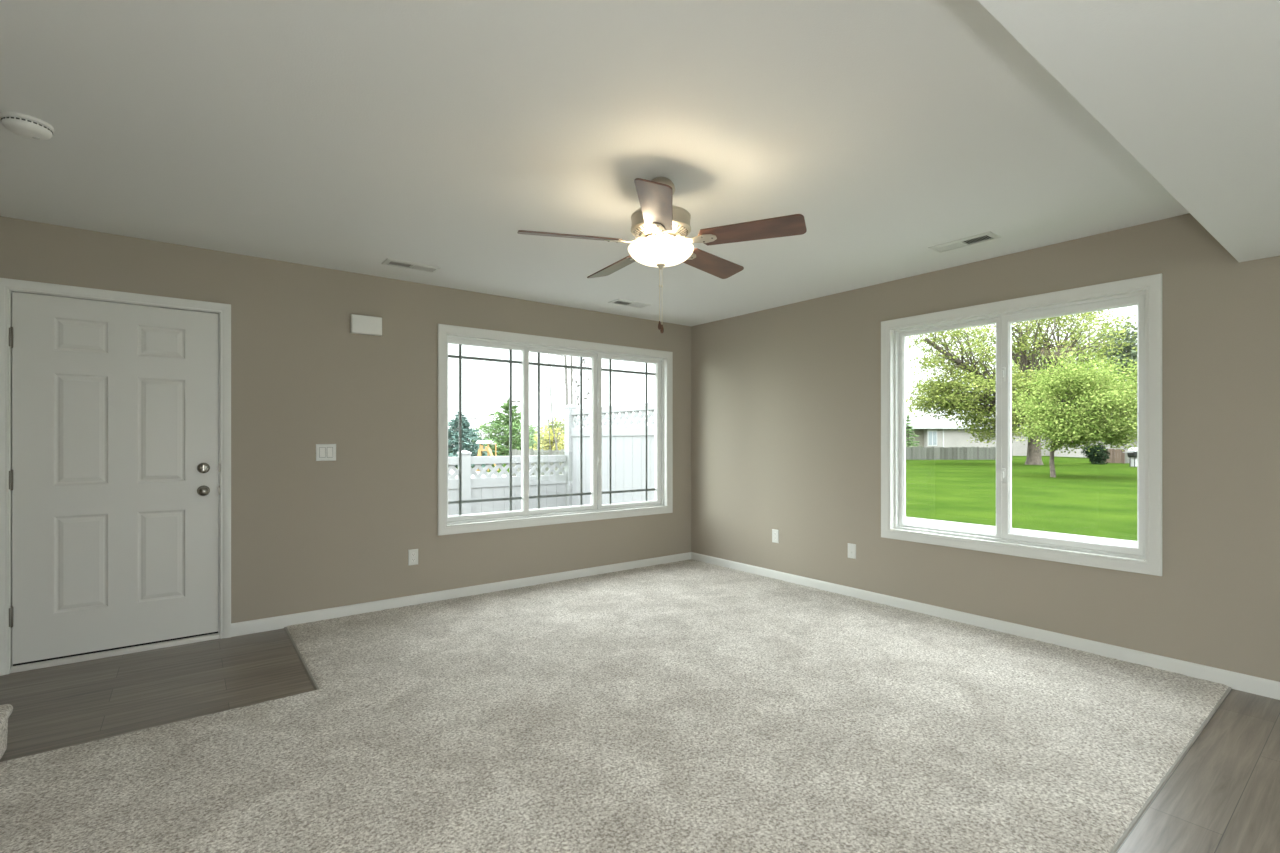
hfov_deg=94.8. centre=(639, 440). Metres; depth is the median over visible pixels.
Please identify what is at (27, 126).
smoke detector
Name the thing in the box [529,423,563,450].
bush
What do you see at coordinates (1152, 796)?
trim
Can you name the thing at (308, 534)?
wall
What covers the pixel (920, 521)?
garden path
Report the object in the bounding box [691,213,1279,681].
wall
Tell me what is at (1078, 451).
house
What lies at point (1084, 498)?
lawn
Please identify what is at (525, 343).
window
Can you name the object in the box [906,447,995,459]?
fence
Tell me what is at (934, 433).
house
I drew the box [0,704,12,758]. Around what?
carpeted stairs
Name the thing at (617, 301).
ceiling vent
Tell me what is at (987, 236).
ceiling vent
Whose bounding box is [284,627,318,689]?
trim
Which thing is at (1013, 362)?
broad tree
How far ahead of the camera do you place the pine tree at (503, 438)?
37.55 m
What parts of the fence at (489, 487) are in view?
rail, rail, board panel, post, board panel, rail, rail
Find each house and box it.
[906,415,1051,455]
[1054,413,1136,457]
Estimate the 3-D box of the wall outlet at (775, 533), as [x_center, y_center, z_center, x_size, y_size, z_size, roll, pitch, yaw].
[1.210,0.853,5.268,0.008,0.118,0.072,0,0,-38]
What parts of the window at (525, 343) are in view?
sash, sash, sash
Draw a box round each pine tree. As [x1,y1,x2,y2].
[472,399,544,455]
[516,427,546,450]
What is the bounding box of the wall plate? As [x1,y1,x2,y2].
[848,543,855,558]
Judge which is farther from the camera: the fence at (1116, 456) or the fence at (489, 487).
the fence at (1116, 456)
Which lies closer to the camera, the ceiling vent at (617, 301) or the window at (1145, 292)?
the window at (1145, 292)
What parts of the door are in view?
knob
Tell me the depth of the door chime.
4.19 m
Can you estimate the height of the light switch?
0.116 m
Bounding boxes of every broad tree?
[536,416,563,445]
[906,307,1136,464]
[989,328,1123,409]
[1088,316,1136,393]
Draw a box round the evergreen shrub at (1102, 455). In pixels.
[1081,443,1110,463]
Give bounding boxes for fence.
[448,450,566,515]
[512,449,563,475]
[563,402,654,505]
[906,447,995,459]
[1105,449,1124,463]
[1125,453,1136,462]
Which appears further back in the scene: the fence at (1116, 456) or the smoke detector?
the fence at (1116, 456)
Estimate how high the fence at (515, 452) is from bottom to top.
1.092 m
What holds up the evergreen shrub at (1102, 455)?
on the lawn
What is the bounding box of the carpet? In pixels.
[0,559,1228,852]
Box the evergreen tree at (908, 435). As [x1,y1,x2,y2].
[906,416,918,446]
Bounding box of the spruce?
[448,411,503,467]
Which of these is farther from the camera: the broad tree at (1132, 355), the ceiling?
the broad tree at (1132, 355)
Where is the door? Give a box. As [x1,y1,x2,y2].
[0,278,230,675]
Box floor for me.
[0,628,1279,852]
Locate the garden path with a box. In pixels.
[448,470,1136,545]
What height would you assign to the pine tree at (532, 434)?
2.517 m
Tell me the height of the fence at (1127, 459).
0.738 m
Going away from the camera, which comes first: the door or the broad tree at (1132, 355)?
the door
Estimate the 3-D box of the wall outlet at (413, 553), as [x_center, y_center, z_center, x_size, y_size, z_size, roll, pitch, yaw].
[-1.704,0.875,4.426,0.072,0.118,0.008,0,0,-38]
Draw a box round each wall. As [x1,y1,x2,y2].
[0,216,690,622]
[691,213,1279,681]
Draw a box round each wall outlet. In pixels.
[408,549,417,565]
[772,529,778,542]
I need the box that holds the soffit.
[977,0,1279,261]
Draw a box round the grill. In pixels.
[1122,447,1136,466]
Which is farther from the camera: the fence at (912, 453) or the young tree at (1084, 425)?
the fence at (912, 453)
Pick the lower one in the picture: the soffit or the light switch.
the light switch
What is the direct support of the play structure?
on the lawn
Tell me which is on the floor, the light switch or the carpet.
the carpet
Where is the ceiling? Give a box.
[0,0,1188,325]
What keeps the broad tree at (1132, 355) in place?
on the lawn
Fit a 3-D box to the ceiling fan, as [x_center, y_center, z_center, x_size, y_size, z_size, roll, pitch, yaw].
[0.089,-0.844,2.734,1.244,0.702,1.225,0,0,-38]
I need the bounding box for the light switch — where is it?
[316,444,335,460]
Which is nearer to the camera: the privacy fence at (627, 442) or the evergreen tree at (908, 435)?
the privacy fence at (627, 442)
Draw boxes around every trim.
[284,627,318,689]
[1109,687,1231,852]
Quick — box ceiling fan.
[517,177,806,332]
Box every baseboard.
[231,552,690,636]
[691,552,1279,699]
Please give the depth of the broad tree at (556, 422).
30.97 m
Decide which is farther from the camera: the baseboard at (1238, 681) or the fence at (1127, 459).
the fence at (1127, 459)
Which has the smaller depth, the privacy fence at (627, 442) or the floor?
the floor
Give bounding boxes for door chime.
[351,314,381,335]
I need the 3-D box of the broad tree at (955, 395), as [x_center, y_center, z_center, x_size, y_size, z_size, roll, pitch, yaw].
[23.035,-4.276,34.920,14.833,11.442,8.572,0,0,-12]
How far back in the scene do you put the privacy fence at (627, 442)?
7.43 m
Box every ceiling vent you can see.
[381,258,441,272]
[608,299,650,307]
[928,231,1000,252]
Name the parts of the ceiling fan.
fan blade, fan blade, fan blade, pull chain, lamp shade, fan blade, fan blade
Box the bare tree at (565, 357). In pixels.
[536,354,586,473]
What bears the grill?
on the lawn
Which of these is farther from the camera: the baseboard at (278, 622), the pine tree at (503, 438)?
the pine tree at (503, 438)
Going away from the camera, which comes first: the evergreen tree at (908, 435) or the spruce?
the spruce
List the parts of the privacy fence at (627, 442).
post, rail, rail, board panel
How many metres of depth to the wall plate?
4.65 m
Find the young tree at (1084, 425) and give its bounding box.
[993,344,1136,476]
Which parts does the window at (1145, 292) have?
sash, sash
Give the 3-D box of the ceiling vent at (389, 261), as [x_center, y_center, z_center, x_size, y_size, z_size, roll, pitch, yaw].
[-1.554,-1.190,4.011,0.356,0.010,0.154,0,0,-38]
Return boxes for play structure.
[476,440,498,470]
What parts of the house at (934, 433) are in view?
pane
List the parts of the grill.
lid, gas tank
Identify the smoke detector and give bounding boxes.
[0,112,53,139]
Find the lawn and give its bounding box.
[451,447,1136,540]
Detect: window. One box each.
[438,324,672,535]
[881,273,1161,575]

